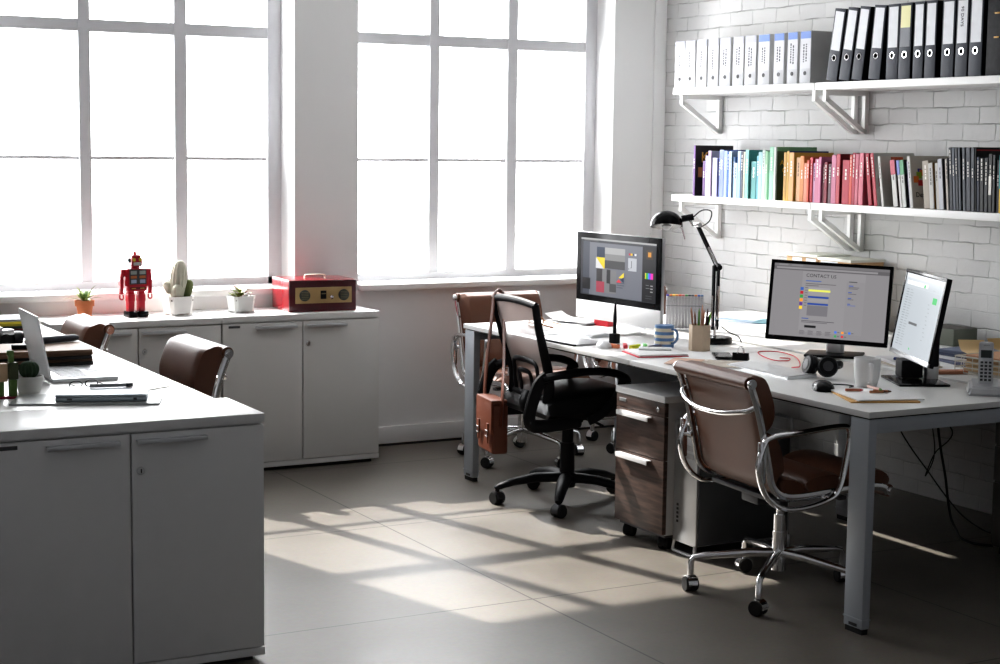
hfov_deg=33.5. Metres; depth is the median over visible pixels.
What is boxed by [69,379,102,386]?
eyeglasses
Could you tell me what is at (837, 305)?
computer monitor
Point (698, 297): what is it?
marker
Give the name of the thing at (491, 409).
satchel
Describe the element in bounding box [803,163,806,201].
book
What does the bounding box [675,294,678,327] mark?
marker
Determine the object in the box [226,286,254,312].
potted plant
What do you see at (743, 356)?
binder clip
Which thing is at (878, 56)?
binder
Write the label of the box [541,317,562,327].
eyeglasses
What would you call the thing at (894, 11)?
binder
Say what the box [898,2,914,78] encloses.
binder
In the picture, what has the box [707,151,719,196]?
book
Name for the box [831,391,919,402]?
envelope
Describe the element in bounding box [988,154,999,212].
book
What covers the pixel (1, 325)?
folder
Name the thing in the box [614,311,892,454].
desk
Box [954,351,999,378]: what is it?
wire tray
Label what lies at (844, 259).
cardboard box
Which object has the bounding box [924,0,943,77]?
binder
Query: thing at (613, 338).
stand
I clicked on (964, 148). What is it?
magazine
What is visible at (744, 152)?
book
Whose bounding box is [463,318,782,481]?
desk
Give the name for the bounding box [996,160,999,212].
book
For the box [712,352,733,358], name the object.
phone
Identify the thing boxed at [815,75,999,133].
wall shelf
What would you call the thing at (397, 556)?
floor
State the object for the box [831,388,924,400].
paper sheet
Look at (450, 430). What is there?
baseboard
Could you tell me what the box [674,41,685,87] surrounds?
binder
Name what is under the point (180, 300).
potted plant
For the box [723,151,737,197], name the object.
book
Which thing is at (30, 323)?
laptop
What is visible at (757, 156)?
book
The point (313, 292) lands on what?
radio
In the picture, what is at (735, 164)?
book
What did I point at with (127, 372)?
desk
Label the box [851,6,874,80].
binder
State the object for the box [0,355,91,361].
folder
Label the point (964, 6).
binder
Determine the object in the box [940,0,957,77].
binder
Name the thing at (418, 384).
wall
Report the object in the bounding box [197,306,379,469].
base cabinet
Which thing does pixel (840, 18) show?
binder
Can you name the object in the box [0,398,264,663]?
base cabinet
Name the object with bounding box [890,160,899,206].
book
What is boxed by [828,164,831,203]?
book
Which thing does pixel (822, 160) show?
book
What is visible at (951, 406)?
desk
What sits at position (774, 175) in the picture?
book
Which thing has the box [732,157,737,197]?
book
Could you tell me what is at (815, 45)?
binder
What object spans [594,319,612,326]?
gift box
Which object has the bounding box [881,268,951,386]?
computer monitor
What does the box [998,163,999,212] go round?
book
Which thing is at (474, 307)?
office chair
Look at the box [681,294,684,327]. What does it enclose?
marker
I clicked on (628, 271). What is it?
desktop computer
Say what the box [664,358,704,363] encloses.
card
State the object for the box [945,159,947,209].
book
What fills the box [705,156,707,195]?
book
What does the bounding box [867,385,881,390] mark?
pencil
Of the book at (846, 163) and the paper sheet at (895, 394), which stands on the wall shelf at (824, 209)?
the book at (846, 163)
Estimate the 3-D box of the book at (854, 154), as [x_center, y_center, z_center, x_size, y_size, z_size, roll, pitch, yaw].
[1.666,-0.682,7.402,0.236,0.229,0.019,-3,7,-28]
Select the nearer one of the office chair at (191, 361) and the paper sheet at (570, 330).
the office chair at (191, 361)
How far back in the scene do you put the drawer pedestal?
6.40 m
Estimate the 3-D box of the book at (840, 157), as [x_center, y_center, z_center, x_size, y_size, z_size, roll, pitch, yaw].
[1.616,-0.691,7.494,0.236,0.223,0.025,-3,7,-28]
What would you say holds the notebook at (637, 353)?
on the desk at (474, 332)
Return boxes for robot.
[118,251,152,317]
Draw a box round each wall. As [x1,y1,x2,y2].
[0,0,654,426]
[662,0,999,513]
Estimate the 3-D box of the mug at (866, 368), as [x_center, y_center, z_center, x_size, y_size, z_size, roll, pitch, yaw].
[1.276,0.140,5.740,0.092,0.100,0.113,-4,8,-33]
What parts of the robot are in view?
arm, leg, chest panel, belt panel, leg, arm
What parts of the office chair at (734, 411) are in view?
frame, armrest, backrest, arm, arm, arm, armrest, seat, arm, arm, frame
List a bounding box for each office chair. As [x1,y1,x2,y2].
[60,313,114,353]
[159,334,233,397]
[451,290,589,467]
[476,294,630,517]
[581,286,667,453]
[673,360,894,616]
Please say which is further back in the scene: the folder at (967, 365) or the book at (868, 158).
the book at (868, 158)
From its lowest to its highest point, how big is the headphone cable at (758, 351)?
0.033 m
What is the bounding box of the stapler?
[11,344,26,349]
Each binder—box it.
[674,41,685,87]
[685,40,696,87]
[696,39,708,86]
[707,38,720,86]
[719,37,733,86]
[732,36,745,85]
[744,35,758,85]
[758,34,774,84]
[773,33,787,83]
[787,32,800,83]
[799,30,834,82]
[826,8,847,81]
[839,7,859,80]
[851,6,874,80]
[868,5,888,79]
[886,3,900,79]
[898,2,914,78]
[912,1,926,78]
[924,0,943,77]
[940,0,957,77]
[954,0,970,76]
[968,0,988,75]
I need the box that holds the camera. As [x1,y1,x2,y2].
[0,327,23,343]
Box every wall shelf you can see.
[671,195,853,250]
[673,83,857,133]
[811,203,999,251]
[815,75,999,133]
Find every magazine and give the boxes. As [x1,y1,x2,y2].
[946,158,949,209]
[948,147,952,209]
[952,147,955,210]
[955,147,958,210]
[958,147,963,210]
[962,147,967,210]
[966,147,970,210]
[971,147,998,211]
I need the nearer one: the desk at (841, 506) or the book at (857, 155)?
the desk at (841, 506)
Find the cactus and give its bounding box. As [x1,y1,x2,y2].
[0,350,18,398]
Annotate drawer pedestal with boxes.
[614,380,696,548]
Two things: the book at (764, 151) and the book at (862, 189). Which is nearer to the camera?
the book at (862, 189)
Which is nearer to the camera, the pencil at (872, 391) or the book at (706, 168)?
the pencil at (872, 391)
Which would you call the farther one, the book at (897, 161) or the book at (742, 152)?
the book at (742, 152)
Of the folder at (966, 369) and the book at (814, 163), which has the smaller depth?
the folder at (966, 369)
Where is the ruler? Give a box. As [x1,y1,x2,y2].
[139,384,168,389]
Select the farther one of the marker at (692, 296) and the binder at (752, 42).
the binder at (752, 42)
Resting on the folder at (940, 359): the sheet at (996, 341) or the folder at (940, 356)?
the folder at (940, 356)
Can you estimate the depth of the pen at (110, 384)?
5.13 m
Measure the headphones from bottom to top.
0.077 m
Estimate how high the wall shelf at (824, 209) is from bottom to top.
0.227 m
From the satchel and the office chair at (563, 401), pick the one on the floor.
the office chair at (563, 401)
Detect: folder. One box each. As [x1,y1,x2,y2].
[0,314,20,321]
[0,321,20,323]
[0,324,21,326]
[0,341,92,355]
[0,352,92,358]
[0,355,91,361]
[0,358,92,363]
[3,326,21,328]
[18,361,92,366]
[551,317,594,324]
[939,346,998,353]
[939,352,966,358]
[939,355,966,360]
[939,358,964,366]
[964,368,999,375]
[965,361,999,368]
[965,364,999,371]
[966,351,999,360]
[967,358,998,364]
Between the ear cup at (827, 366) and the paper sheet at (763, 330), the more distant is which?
the paper sheet at (763, 330)
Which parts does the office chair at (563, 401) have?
frame, armrest, arm, arm, seat, arm, armrest, arm, arm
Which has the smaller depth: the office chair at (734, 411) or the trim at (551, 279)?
the office chair at (734, 411)
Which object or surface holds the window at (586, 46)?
in the wall at (418, 384)
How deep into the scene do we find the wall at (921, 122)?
7.87 m
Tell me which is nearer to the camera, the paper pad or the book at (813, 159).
the paper pad
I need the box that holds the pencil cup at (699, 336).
[688,323,710,351]
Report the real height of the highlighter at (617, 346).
0.016 m
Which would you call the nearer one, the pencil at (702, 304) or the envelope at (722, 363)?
the envelope at (722, 363)
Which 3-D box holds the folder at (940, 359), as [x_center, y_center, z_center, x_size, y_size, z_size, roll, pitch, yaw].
[1.823,0.113,6.428,0.200,0.012,0.250,-1,7,-17]
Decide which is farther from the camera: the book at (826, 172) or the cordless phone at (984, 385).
the book at (826, 172)
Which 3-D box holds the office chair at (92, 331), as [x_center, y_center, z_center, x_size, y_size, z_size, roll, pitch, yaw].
[-1.921,0.355,6.767,0.643,0.802,0.612,-2,7,-22]
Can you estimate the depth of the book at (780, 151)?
7.83 m
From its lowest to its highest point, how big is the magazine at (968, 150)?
0.259 m
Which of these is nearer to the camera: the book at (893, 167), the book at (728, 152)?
the book at (893, 167)
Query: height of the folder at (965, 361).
0.010 m
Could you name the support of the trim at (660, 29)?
attached to the wall at (418, 384)
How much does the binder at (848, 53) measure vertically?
0.325 m
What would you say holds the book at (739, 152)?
on the wall shelf at (683, 200)
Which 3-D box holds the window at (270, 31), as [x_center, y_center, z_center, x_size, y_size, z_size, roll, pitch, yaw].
[-1.752,-1.168,7.888,1.483,1.920,0.080,-3,7,-28]
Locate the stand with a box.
[609,333,619,343]
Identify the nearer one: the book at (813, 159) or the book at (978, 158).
the book at (978, 158)
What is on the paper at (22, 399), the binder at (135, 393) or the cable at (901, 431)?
the binder at (135, 393)
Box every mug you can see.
[654,324,678,347]
[854,356,880,387]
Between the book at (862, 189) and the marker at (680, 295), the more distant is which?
the marker at (680, 295)
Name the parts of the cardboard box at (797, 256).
lid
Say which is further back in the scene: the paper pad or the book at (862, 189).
the book at (862, 189)
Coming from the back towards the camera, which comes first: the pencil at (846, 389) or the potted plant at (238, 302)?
the potted plant at (238, 302)
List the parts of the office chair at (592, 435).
frame, armrest, arm, arm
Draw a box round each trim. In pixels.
[0,284,271,302]
[358,275,576,290]
[650,0,666,237]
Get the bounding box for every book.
[693,145,732,195]
[702,161,705,195]
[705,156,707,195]
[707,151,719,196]
[712,158,718,196]
[718,158,719,196]
[719,150,745,196]
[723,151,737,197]
[726,152,728,197]
[728,151,737,197]
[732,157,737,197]
[733,163,737,197]
[737,151,740,197]
[740,151,745,197]
[742,152,745,198]
[744,150,762,198]
[751,161,756,198]
[756,156,758,198]
[758,152,762,199]
[761,150,769,199]
[764,151,769,199]
[767,152,769,199]
[768,147,773,199]
[773,147,775,199]
[775,147,816,199]
[783,152,786,200]
[786,151,828,200]
[788,152,833,200]
[796,157,800,201]
[799,156,831,201]
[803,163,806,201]
[806,160,810,201]
[809,157,818,201]
[812,163,814,201]
[814,159,818,202]
[818,157,831,202]
[822,164,824,202]
[823,162,831,202]
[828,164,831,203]
[831,155,836,203]
[835,154,852,203]
[841,160,849,204]
[848,155,852,204]
[851,153,859,204]
[854,154,859,204]
[858,153,867,204]
[865,153,873,205]
[870,153,913,205]
[878,156,906,205]
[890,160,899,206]
[896,160,902,207]
[899,160,909,207]
[907,156,948,207]
[922,160,937,208]
[928,163,936,208]
[935,163,938,209]
[937,159,946,209]
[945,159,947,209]
[975,147,999,211]
[977,157,988,211]
[980,158,984,211]
[984,158,988,211]
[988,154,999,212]
[992,155,999,212]
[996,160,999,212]
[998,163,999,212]
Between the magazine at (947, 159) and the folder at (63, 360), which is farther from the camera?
the magazine at (947, 159)
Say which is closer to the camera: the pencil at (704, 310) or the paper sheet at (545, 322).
the pencil at (704, 310)
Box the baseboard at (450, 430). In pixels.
[379,416,613,445]
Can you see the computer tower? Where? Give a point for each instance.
(704, 514)
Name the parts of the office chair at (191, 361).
backrest, frame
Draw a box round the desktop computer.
[576,231,664,335]
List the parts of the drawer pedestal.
handle, handle, drawer, drawer, panel, plate, panel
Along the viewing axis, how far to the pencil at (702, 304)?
6.70 m
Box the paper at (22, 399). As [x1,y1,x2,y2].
[9,394,163,405]
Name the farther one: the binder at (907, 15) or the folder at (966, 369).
the binder at (907, 15)
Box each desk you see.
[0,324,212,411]
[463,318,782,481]
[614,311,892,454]
[629,351,999,634]
[793,344,999,520]
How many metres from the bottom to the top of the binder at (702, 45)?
0.236 m
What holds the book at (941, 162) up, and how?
on the wall shelf at (824, 209)
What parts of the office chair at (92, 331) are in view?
backrest, frame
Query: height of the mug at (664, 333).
0.090 m
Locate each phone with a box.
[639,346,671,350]
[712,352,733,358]
[966,342,999,396]
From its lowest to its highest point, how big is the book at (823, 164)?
0.177 m
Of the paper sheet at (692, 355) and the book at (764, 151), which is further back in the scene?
the book at (764, 151)
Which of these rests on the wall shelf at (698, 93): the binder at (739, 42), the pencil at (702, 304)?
the binder at (739, 42)
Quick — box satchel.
[476,288,508,453]
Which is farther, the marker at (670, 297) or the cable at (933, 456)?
the marker at (670, 297)
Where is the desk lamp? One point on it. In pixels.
(666, 220)
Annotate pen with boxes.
[90,383,132,387]
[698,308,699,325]
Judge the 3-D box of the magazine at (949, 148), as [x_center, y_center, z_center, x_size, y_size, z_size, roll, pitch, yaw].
[1.954,-0.634,6.877,0.236,0.258,0.042,-3,7,-28]
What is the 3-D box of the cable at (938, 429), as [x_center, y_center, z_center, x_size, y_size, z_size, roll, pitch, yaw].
[1.850,0.471,6.663,0.076,0.691,0.480,0,7,-11]
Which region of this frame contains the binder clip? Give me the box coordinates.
[732,346,748,360]
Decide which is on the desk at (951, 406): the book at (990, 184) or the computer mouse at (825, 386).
the computer mouse at (825, 386)
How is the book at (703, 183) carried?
on the wall shelf at (683, 200)
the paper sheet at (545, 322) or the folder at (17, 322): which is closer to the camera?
the folder at (17, 322)
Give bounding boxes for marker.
[666,294,668,323]
[669,294,671,323]
[672,294,675,327]
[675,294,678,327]
[678,294,681,327]
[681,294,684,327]
[684,294,687,328]
[687,295,690,328]
[691,295,693,323]
[694,295,696,322]
[697,295,699,322]
[700,295,703,323]
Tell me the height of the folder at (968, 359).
0.010 m
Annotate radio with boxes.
[272,274,355,311]
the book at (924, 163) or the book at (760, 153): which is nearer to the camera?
the book at (924, 163)
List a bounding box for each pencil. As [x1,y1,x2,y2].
[700,304,702,325]
[702,310,704,325]
[845,388,862,390]
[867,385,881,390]
[869,390,886,392]
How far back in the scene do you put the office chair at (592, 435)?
8.62 m
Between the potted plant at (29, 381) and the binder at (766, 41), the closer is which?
the potted plant at (29, 381)
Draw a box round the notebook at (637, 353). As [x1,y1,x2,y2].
[622,349,688,357]
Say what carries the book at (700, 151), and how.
on the wall shelf at (683, 200)
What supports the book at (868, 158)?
on the wall shelf at (824, 209)
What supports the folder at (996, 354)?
on the folder at (968, 359)
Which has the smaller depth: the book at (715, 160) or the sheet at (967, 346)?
the sheet at (967, 346)
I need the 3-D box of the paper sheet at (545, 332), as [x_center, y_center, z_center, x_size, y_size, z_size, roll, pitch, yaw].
[0.166,0.003,7.248,0.120,0.002,0.170,-3,8,-32]
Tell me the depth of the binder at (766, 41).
7.84 m
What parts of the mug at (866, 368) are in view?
handle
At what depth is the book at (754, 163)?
7.99 m
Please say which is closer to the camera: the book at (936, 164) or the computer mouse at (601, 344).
the computer mouse at (601, 344)
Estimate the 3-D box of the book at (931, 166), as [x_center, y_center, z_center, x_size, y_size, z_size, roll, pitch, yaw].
[1.876,-0.613,6.969,0.180,0.194,0.049,-3,7,-28]
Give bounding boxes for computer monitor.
[765,259,893,358]
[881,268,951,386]
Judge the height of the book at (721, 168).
0.233 m
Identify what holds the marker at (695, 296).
in the case
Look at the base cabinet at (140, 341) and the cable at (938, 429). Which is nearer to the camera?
the cable at (938, 429)
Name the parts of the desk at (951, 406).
frame, leg, rail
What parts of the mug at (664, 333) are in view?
handle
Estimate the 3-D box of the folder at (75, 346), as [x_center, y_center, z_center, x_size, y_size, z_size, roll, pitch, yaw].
[-1.621,0.058,5.816,0.340,0.010,0.250,-2,7,-24]
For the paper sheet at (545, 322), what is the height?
0.002 m
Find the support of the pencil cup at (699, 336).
on the desk at (474, 332)
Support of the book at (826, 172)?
on the wall shelf at (824, 209)
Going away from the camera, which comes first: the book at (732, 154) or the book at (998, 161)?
the book at (998, 161)
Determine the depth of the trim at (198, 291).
7.72 m
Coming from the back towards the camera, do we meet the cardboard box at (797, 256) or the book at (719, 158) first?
the book at (719, 158)
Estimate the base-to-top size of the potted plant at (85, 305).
0.153 m
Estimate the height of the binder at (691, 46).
0.236 m
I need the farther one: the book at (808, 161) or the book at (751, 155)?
the book at (751, 155)
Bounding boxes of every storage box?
[940,324,976,346]
[985,0,999,75]
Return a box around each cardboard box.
[786,252,850,261]
[818,256,884,265]
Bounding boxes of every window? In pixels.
[0,0,281,291]
[358,0,597,280]
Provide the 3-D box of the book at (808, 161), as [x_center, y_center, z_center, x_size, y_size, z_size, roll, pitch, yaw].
[1.481,-0.696,7.664,0.156,0.193,0.014,-3,7,-28]
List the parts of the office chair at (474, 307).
armrest, frame, arm, backrest, arm, arm, arm, armrest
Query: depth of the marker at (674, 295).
7.46 m
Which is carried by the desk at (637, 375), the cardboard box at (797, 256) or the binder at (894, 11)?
the cardboard box at (797, 256)
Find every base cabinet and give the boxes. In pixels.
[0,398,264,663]
[38,310,221,397]
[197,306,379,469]
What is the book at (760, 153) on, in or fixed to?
on the wall shelf at (683, 200)
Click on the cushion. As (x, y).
(815, 361)
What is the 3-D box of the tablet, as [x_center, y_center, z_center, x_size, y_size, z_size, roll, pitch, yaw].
[0.306,0.038,6.934,0.171,0.008,0.262,-3,8,-30]
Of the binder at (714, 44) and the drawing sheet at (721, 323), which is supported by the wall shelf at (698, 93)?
the binder at (714, 44)
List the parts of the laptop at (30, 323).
lid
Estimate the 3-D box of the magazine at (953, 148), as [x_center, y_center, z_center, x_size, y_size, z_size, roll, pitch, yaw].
[1.962,-0.632,6.862,0.236,0.258,0.039,-3,7,-28]
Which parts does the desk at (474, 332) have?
leg, rail, frame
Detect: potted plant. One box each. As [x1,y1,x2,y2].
[16,361,43,393]
[65,286,101,315]
[161,260,193,315]
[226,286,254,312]
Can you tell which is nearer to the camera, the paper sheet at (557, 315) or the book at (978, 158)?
the book at (978, 158)
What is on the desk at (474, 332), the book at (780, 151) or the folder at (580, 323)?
the folder at (580, 323)
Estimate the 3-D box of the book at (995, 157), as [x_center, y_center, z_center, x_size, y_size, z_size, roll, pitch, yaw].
[2.068,-0.595,6.669,0.236,0.230,0.013,-3,6,-28]
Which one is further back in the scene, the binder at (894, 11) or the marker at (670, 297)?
the marker at (670, 297)
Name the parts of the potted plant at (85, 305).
pot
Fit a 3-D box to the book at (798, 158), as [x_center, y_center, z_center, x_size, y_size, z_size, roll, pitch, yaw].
[1.453,-0.710,7.734,0.166,0.204,0.029,-3,7,-28]
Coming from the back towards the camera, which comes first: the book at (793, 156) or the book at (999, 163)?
the book at (793, 156)
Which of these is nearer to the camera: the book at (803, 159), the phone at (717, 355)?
the phone at (717, 355)
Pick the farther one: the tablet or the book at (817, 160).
the book at (817, 160)
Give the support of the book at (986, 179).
on the wall shelf at (824, 209)
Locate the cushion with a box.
[812,356,818,373]
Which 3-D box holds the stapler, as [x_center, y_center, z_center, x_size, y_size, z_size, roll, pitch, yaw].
[-1.642,0.050,5.757,0.100,0.016,0.040,-1,7,-19]
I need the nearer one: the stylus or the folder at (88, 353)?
the folder at (88, 353)
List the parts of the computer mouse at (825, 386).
cord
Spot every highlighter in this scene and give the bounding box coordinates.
[610,343,619,348]
[629,344,640,348]
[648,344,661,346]
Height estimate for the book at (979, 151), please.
0.259 m
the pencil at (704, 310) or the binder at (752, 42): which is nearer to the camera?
the pencil at (704, 310)
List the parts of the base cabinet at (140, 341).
handle, door, handle, door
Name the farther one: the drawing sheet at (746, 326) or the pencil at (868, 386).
the drawing sheet at (746, 326)
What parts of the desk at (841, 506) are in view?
leg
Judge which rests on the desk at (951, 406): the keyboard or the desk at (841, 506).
the keyboard
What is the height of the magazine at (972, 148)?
0.260 m
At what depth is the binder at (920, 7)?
6.94 m
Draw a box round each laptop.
[18,308,117,382]
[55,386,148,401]
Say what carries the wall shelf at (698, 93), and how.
attached to the wall at (921, 122)
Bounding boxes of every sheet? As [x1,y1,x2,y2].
[541,320,582,326]
[544,331,558,334]
[545,310,593,322]
[546,326,609,337]
[682,351,728,359]
[687,317,739,328]
[710,316,761,323]
[726,322,765,332]
[749,328,765,332]
[752,319,766,323]
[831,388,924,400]
[958,340,983,353]
[987,338,999,350]
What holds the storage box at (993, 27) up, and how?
on the wall shelf at (850, 88)
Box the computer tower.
[671,413,793,557]
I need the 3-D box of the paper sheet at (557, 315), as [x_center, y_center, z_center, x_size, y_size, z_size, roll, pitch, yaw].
[0.342,-0.071,7.692,0.220,0.031,0.160,5,8,31]
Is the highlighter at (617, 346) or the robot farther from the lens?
the robot
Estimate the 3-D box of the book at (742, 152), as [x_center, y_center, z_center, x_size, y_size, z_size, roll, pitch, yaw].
[1.276,-0.767,8.114,0.236,0.227,0.019,-3,7,-28]
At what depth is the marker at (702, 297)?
7.45 m
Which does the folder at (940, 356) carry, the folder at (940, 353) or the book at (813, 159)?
the folder at (940, 353)
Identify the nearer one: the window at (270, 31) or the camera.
the camera
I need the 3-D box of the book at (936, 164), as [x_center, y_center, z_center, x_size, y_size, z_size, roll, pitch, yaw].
[1.886,-0.610,6.943,0.159,0.194,0.041,-3,7,-28]
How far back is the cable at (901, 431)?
6.94 m
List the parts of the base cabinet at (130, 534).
name plate, door, handle, handle, door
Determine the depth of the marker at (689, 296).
7.45 m
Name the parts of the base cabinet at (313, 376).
door, handle, handle, door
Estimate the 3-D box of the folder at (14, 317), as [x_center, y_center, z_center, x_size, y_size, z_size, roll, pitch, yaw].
[-2.115,-0.056,6.908,0.256,0.009,0.200,-2,7,-24]
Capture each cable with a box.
[758,351,800,367]
[901,431,990,533]
[925,427,952,475]
[937,428,992,546]
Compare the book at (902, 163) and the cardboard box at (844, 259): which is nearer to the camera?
the book at (902, 163)
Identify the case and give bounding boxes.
[24,334,78,343]
[938,369,967,374]
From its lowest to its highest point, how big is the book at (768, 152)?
0.227 m
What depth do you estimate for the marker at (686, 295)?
7.45 m
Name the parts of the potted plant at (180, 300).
cactus arm, pot, cactus arm, cactus arm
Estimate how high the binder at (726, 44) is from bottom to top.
0.236 m
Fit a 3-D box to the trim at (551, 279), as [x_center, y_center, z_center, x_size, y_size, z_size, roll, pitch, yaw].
[-0.091,-0.262,8.738,1.492,0.030,0.218,-3,7,-28]
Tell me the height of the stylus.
0.132 m
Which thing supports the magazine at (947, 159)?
on the wall shelf at (824, 209)
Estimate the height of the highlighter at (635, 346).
0.016 m
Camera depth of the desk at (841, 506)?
6.79 m
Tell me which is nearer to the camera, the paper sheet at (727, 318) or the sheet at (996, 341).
the sheet at (996, 341)
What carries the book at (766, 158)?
on the wall shelf at (683, 200)
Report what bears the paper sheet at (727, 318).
on the desk at (637, 375)
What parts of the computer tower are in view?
handle, handle, panel, handle, handle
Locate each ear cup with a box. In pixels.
[802,355,815,372]
[817,356,837,376]
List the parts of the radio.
handle, frame, panel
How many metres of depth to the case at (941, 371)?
6.09 m
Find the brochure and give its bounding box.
[881,361,942,367]
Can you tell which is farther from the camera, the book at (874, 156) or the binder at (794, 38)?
the binder at (794, 38)
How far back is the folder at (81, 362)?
5.76 m
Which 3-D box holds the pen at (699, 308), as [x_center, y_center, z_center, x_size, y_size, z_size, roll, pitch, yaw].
[0.804,-0.015,6.714,0.008,0.164,0.012,2,7,13]
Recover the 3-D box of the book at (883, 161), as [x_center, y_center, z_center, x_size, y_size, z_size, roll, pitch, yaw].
[1.752,-0.658,7.247,0.236,0.217,0.052,-3,7,-28]
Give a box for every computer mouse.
[596,341,611,348]
[812,380,853,392]
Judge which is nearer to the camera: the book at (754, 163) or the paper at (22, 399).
the paper at (22, 399)
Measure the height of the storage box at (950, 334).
0.073 m
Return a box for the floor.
[224,427,999,663]
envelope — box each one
[707,360,741,367]
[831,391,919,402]
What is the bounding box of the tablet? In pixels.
[545,336,598,346]
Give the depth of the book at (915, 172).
7.04 m
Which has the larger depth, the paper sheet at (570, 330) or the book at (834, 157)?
the book at (834, 157)
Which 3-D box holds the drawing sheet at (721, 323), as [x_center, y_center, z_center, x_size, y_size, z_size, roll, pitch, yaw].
[1.042,-0.044,7.769,0.300,0.002,0.420,-5,9,-40]
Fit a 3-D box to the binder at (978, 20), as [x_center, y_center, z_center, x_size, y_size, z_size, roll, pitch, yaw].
[2.021,-1.192,6.718,0.261,0.318,0.070,-3,7,-28]
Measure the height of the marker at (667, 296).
0.152 m
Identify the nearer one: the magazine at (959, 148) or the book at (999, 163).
the book at (999, 163)
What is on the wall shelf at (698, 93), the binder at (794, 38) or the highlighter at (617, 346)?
the binder at (794, 38)
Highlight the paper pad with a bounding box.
[876,356,939,365]
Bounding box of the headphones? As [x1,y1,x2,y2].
[802,355,842,376]
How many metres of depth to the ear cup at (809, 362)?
5.95 m
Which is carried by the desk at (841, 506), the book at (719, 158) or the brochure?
the brochure
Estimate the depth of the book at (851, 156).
7.36 m
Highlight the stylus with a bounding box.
[613,302,616,333]
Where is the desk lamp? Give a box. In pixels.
[650,209,741,344]
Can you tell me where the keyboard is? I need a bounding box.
[727,360,816,379]
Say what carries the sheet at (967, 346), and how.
in the wire tray
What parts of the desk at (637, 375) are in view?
rail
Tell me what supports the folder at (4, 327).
on the folder
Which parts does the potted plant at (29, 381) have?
pot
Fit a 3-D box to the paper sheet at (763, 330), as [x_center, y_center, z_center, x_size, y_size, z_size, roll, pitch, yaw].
[1.262,-0.001,7.368,0.210,0.002,0.300,-2,7,-21]
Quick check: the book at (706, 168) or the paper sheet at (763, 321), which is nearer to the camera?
the paper sheet at (763, 321)
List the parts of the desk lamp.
lamp shade, bulb, shade cord, arm, arm, power cord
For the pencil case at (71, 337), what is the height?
0.026 m
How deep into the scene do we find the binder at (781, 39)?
7.75 m
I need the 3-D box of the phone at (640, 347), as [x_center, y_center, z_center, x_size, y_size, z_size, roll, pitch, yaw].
[0.619,0.066,6.628,0.130,0.007,0.065,1,7,6]
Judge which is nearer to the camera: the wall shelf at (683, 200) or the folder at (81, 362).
the folder at (81, 362)
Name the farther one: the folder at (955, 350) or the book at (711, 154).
the book at (711, 154)
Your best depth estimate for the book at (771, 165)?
7.85 m
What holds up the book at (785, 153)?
on the wall shelf at (683, 200)
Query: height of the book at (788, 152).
0.233 m

